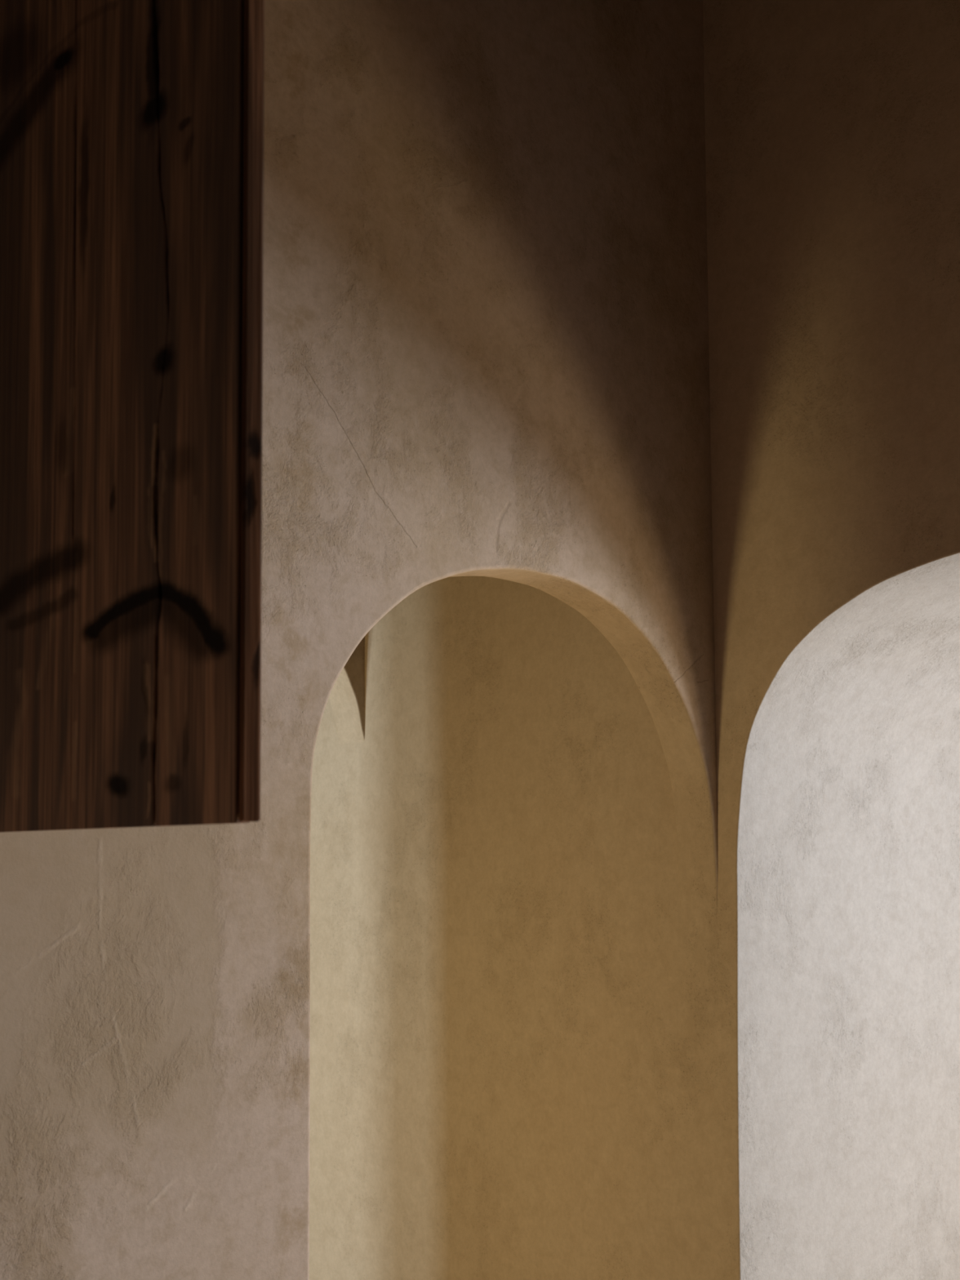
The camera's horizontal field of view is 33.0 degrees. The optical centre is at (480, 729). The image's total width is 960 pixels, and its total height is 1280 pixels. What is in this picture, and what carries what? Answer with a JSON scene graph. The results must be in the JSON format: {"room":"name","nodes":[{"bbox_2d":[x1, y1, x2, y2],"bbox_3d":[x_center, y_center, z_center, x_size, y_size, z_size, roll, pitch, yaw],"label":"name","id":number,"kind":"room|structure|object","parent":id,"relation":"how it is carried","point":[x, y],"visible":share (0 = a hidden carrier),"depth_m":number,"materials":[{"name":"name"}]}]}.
{"room":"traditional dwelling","nodes":[
{"label":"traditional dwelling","id":0,"kind":"room"},
{"bbox_2d":[328,636,364,743],"bbox_3d":[-1.899,0.001,2.313,4.434,3.400,0.100,4,-6,-43],"label":"wall","id":1,"kind":"structure","parent":0,"point":[347,695],"depth_m":3.78,"materials":[{"name":"paint"}]},
{"bbox_2d":[0,0,718,1279],"bbox_3d":[-1.192,-0.066,1.555,4.430,3.400,0.092,4,-6,-43],"label":"wall","id":2,"kind":"structure","parent":0,"point":[486,353],"depth_m":2.50,"materials":[{"name":"paint"}]},
{"bbox_2d":[0,0,264,832],"bbox_3d":[-0.466,-0.828,1.677,0.019,1.865,0.810,4,-6,-43],"label":"wooden panel","id":3,"kind":"object","parent":2,"relation":"attached to","point":[131,131],"visible":1,"depth_m":1.46,"materials":[{"name":"brown wood"}]},
{"bbox_2d":[309,0,959,1279],"bbox_3d":[1.094,0.034,2.934,0.860,3.400,7.400,4,-6,-43],"label":"wall","id":4,"kind":"structure","parent":0,"point":[526,1064],"depth_m":3.14,"materials":[{"name":"paint"}]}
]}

